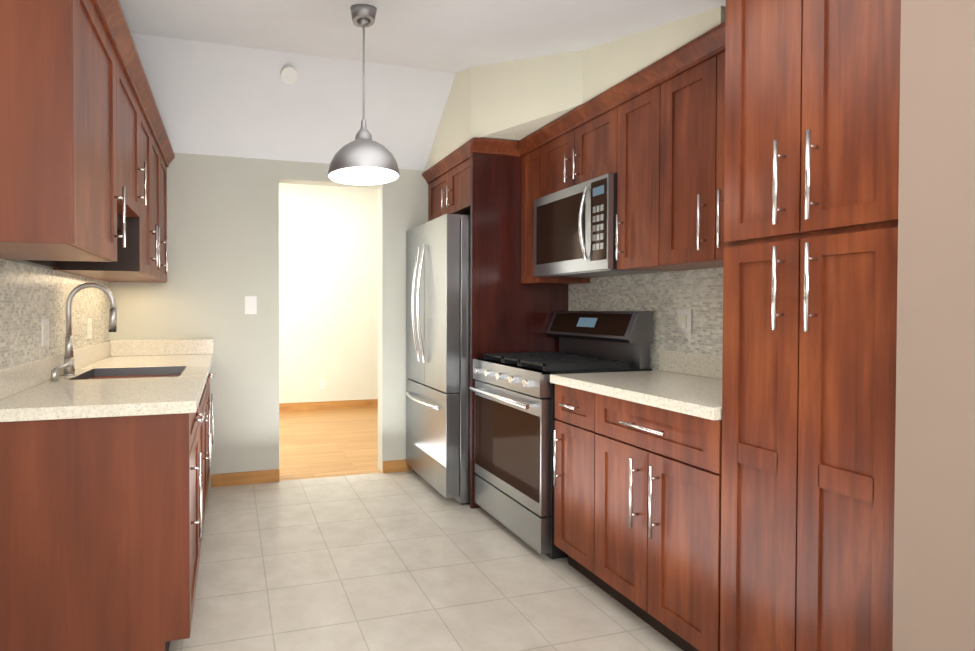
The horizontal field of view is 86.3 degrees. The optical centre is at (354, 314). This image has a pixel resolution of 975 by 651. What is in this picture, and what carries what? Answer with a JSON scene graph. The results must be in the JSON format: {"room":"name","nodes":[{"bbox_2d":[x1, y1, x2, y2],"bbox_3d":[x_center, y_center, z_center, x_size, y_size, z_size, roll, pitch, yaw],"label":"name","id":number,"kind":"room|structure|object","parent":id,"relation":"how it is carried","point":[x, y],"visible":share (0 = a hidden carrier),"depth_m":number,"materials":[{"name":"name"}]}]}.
{"room":"kitchen","nodes":[
{"label":"kitchen","id":0,"kind":"room"},
{"bbox_2d":[10,260,83,276],"bbox_3d":[-1.047,-0.240,0.743,0.120,2.900,5.400,0,1,-14],"label":"wall","id":1,"kind":"structure","parent":0,"point":[33,264],"depth_m":2.04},
{"bbox_2d":[0,258,108,368],"bbox_3d":[-1.355,-0.010,2.256,0.008,0.380,2.080,0,1,-14],"label":"backsplash","id":2,"kind":"structure","parent":1,"relation":"attached to","point":[31,296],"depth_m":2.10,"materials":[{"name":"tile"}]},
{"bbox_2d":[41,319,48,345],"bbox_3d":[-1.318,0.075,2.140,0.008,0.115,0.075,0,1,-14],"label":"light switch","id":3,"kind":"object","parent":2,"relation":"attached to","point":[45,331],"visible":1,"depth_m":2.13,"materials":[{"name":"white plastic"}]},
{"bbox_2d":[87,318,91,338],"bbox_3d":[-1.484,0.077,2.810,0.008,0.115,0.075,0,1,-14],"label":"outlet","id":4,"kind":"object","parent":2,"relation":"attached to","point":[89,328],"visible":1,"depth_m":2.80,"materials":[{"name":"white plastic"}]},
{"bbox_2d":[0,340,111,397],"bbox_3d":[-1.380,0.229,2.393,0.020,0.102,1.804,0,1,-14],"label":"backsplash","id":5,"kind":"structure","parent":1,"relation":"attached to","point":[15,378],"depth_m":2.02,"materials":[{"name":"beige stone"}]},
{"bbox_2d":[0,0,123,267],"bbox_3d":[-0.998,-0.619,1.578,0.362,0.854,0.606,0,1,-14],"label":"upper cabinet","id":6,"kind":"object","parent":1,"relation":"attached to","point":[87,155],"depth_m":1.33,"materials":[{"name":"brown wood"}]},
{"bbox_2d":[53,92,163,282],"bbox_3d":[-1.256,-0.631,2.619,0.362,0.854,0.807,0,1,-14],"label":"upper cabinet","id":7,"kind":"object","parent":1,"relation":"attached to","point":[143,239],"depth_m":2.62,"materials":[{"name":"brown wood"}]},
{"bbox_2d":[124,40,143,219],"bbox_3d":[-1.115,-0.748,2.048,0.362,0.606,0.480,0,1,-14],"label":"upper cabinet","id":8,"kind":"object","parent":1,"relation":"attached to","point":[133,90],"depth_m":2.19,"materials":[{"name":"brown wood"}]},
{"bbox_2d":[164,144,167,281],"bbox_3d":[-1.376,-0.637,3.104,0.362,0.854,0.401,0,1,-14],"label":"upper cabinet","id":9,"kind":"object","parent":1,"relation":"attached to","point":[165,145],"depth_m":3.27,"materials":[{"name":"brown wood"}]},
{"bbox_2d":[108,153,427,486],"bbox_3d":[-0.226,-0.276,3.666,2.880,2.900,0.120,0,1,-14],"label":"wall","id":10,"kind":"structure","parent":0,"point":[223,232],"depth_m":3.47,"materials":[{"name":"grey paint"}]},
{"bbox_2d":[112,339,211,353],"bbox_3d":[-1.273,0.217,3.339,0.643,0.102,0.020,0,1,-14],"label":"backsplash","id":11,"kind":"structure","parent":10,"relation":"attached to","point":[174,346],"depth_m":3.33,"materials":[{"name":"beige stone"}]},
{"bbox_2d":[211,469,279,486],"bbox_3d":[-0.756,1.134,3.482,0.465,0.084,0.014,0,1,-14],"label":"baseboard","id":12,"kind":"structure","parent":10,"relation":"attached to","point":[242,478],"depth_m":3.48,"materials":[{"name":"brown wood"}]},
{"bbox_2d":[245,296,256,313],"bbox_3d":[-0.720,-0.066,3.479,0.080,0.125,0.008,0,1,-14],"label":"light switch","id":13,"kind":"object","parent":10,"relation":"attached to","point":[250,304],"visible":1,"depth_m":3.48,"materials":[{"name":"white plastic"}]},
{"bbox_2d":[279,183,377,402],"bbox_3d":[-0.360,-0.305,6.116,4.800,2.900,0.100,0,1,-14],"label":"wall","id":14,"kind":"structure","parent":0,"point":[328,283],"depth_m":6.06,"materials":[{"name":"beige paint"}]},
{"bbox_2d":[319,379,325,388],"bbox_3d":[-0.388,0.838,6.067,0.075,0.115,0.008,0,1,-14],"label":"outlet","id":15,"kind":"object","parent":14,"relation":"attached to","point":[322,383],"visible":1,"depth_m":6.06,"materials":[{"name":"white plastic"}]},
{"bbox_2d":[279,399,377,411],"bbox_3d":[-0.346,1.098,6.077,4.580,0.094,0.014,0,1,-14],"label":"baseboard","id":16,"kind":"structure","parent":14,"relation":"attached to","point":[299,406],"depth_m":6.08,"materials":[{"name":"brown wood"}]},
{"bbox_2d":[279,407,381,480],"bbox_3d":[-0.069,1.189,4.960,4.600,0.060,2.520,0,1,-14],"label":"floor","id":17,"kind":"structure","parent":0,"point":[321,443],"depth_m":4.53,"materials":[{"name":"brown wood"}]},
{"bbox_2d":[119,0,725,169],"bbox_3d":[0.603,-1.371,1.138,3.520,0.848,5.400,0,1,-14],"label":"ceiling","id":18,"kind":"structure","parent":0,"point":[217,84],"depth_m":2.92,"materials":[{"name":"white paint"}]},
{"bbox_2d":[281,66,296,83],"bbox_3d":[-0.404,-1.472,3.079,0.100,0.095,0.097,0,1,-14],"label":"smoke detector","id":19,"kind":"object","parent":18,"relation":"attached to","point":[288,74],"visible":0.98,"depth_m":3.06,"materials":[{"name":"white plastic"}]},
{"bbox_2d":[328,4,399,185],"bbox_3d":[0.038,-0.926,2.095,0.300,0.700,0.300,0,1,-14],"label":"pendant lamp","id":20,"kind":"object","parent":18,"relation":"hanging from","point":[363,158],"visible":1,"depth_m":2.06,"materials":[{"name":"grey metal"}]},
{"bbox_2d":[169,470,682,650],"bbox_3d":[0.530,1.236,1.090,3.700,0.060,5.280,0,1,-14],"label":"floor","id":21,"kind":"structure","parent":0,"point":[412,560],"depth_m":2.24,"materials":[{"name":"beige tile"}]},
{"bbox_2d":[0,398,203,650],"bbox_3d":[-0.939,0.762,1.905,0.637,0.868,0.580,0,1,-14],"label":"base cabinet","id":22,"kind":"object","parent":21,"relation":"on","point":[105,457],"depth_m":1.63,"materials":[{"name":"brown wood"}]},
{"bbox_2d":[0,354,213,421],"bbox_3d":[-1.068,0.299,2.471,0.663,0.040,1.804,0,1,-14],"label":"countertop","id":23,"kind":"structure","parent":22,"relation":"on","point":[69,399],"depth_m":1.78,"materials":[{"name":"beige stone"}]},
{"bbox_2d":[48,282,116,381],"bbox_3d":[-1.215,0.066,2.256,0.232,0.432,0.242,0,1,-14],"label":"faucet","id":24,"kind":"object","parent":23,"relation":"on","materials":[{"name":"silver metal"}]},
{"bbox_2d":[68,366,187,377],"bbox_3d":[-1.077,0.450,2.444,0.489,0.338,0.465,0,1,-14],"label":"sink","id":25,"kind":"object","parent":23,"relation":"in","point":[93,371],"depth_m":2.63,"materials":[{"name":"metal"}]},
{"bbox_2d":[204,386,207,517],"bbox_3d":[-1.086,0.755,2.497,0.637,0.868,0.881,0,1,-14],"label":"base cabinet","id":26,"kind":"object","parent":21,"relation":"on","point":[205,387],"depth_m":2.88,"materials":[{"name":"brown wood"}]},
{"bbox_2d":[208,374,211,484],"bbox_3d":[-1.230,0.748,3.078,0.637,0.868,0.557,0,1,-14],"label":"base cabinet","id":27,"kind":"object","parent":21,"relation":"on","point":[209,407],"depth_m":2.62,"materials":[{"name":"brown wood"}]},
{"bbox_2d":[406,214,470,504],"bbox_3d":[0.823,0.279,3.485,0.874,1.795,0.720,0,1,-14],"label":"refrigerator","id":28,"kind":"object","parent":21,"relation":"on","point":[438,353],"visible":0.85,"depth_m":3.14,"materials":[{"name":"silver metal"}]},
{"bbox_2d":[422,137,568,508],"bbox_3d":[0.945,0.059,3.472,0.697,2.235,0.822,0,1,-14],"label":"tall cabinet","id":29,"kind":"object","parent":21,"relation":"on","point":[479,180],"visible":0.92,"depth_m":3.09,"materials":[{"name":"brown wood"}]},
{"bbox_2d":[469,311,652,558],"bbox_3d":[1.086,0.583,2.783,0.692,1.205,0.679,0,1,-14],"label":"gas range","id":30,"kind":"object","parent":21,"relation":"on","point":[515,418],"visible":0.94,"depth_m":2.61,"materials":[{"name":"silver metal"}]},
{"bbox_2d":[550,350,722,650],"bbox_3d":[1.323,0.688,2.041,0.656,1.012,0.826,0,1,-14],"label":"base cabinet","id":31,"kind":"object","parent":21,"relation":"on","point":[637,486],"visible":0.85,"depth_m":1.88,"materials":[{"name":"brown wood"}]},
{"bbox_2d":[550,350,722,420],"bbox_3d":[1.329,0.253,2.038,0.643,0.142,0.826,0,1,-14],"label":"countertop","id":32,"kind":"structure","parent":31,"relation":"on","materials":[{"name":"stone"}]},
{"bbox_2d":[720,0,900,650],"bbox_3d":[1.469,0.054,1.418,0.667,2.295,0.432,0,1,-14],"label":"pantry cabinet","id":33,"kind":"object","parent":21,"relation":"on","point":[811,165],"visible":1,"depth_m":1.32,"materials":[{"name":"brown wood"}]},
{"bbox_2d":[424,6,725,171],"bbox_3d":[1.110,-1.347,2.835,0.679,0.578,2.109,0,1,-14],"label":"wall","id":34,"kind":"structure","parent":0,"point":[517,100],"depth_m":2.69,"materials":[{"name":"beige paint"}]},
{"bbox_2d":[893,0,974,650],"bbox_3d":[2.090,0.070,0.043,1.170,2.298,2.525,0,1,-14],"label":"wall","id":35,"kind":"structure","parent":0,"point":[934,564],"depth_m":1.06,"materials":[{"name":"beige paint"}]},
{"bbox_3d":[1.561,-0.264,2.692,0.120,2.900,2.870,0,1,-14],"label":"wall","id":36,"kind":"structure","parent":0,"visible":0},
{"bbox_2d":[516,133,589,284],"bbox_3d":[1.223,-0.621,3.056,0.342,0.863,0.198,0,1,-14],"label":"upper cabinet","id":37,"kind":"object","parent":36,"relation":"attached to","point":[526,148],"depth_m":3.04,"materials":[{"name":"brown wood"}]},
{"bbox_2d":[536,89,611,198],"bbox_3d":[1.318,-0.856,2.668,0.342,0.383,0.595,0,1,-14],"label":"upper cabinet","id":38,"kind":"object","parent":36,"relation":"attached to","point":[576,149],"depth_m":2.60,"materials":[{"name":"brown wood"}]},
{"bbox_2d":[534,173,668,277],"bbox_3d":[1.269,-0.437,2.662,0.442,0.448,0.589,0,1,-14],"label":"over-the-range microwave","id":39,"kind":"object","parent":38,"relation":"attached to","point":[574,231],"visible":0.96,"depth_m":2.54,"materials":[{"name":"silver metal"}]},
{"bbox_2d":[612,73,671,270],"bbox_3d":[1.426,-0.625,2.237,0.342,0.835,0.299,0,1,-14],"label":"upper cabinet","id":40,"kind":"object","parent":36,"relation":"attached to","point":[628,97],"depth_m":2.27,"materials":[{"name":"brown wood"}]},
{"bbox_2d":[568,267,722,370],"bbox_3d":[1.554,0.189,2.459,0.008,0.800,1.540,0,1,-14],"label":"backsplash","id":41,"kind":"structure","parent":36,"relation":"attached to","point":[663,296],"depth_m":2.47,"materials":[{"name":"tile"}]},
{"bbox_2d":[677,309,691,333],"bbox_3d":[1.565,0.033,2.380,0.008,0.115,0.075,0,1,-14],"label":"outlet","id":42,"kind":"object","parent":41,"relation":"attached to","point":[684,321],"visible":1,"depth_m":2.38,"materials":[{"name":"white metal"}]},
{"bbox_2d":[644,21,727,270],"bbox_3d":[1.502,-0.621,1.931,0.342,0.835,0.555,0,1,-14],"label":"upper cabinet","id":43,"kind":"object","parent":36,"relation":"attached to","point":[652,136],"depth_m":1.99,"materials":[{"name":"brown wood"}]}
]}

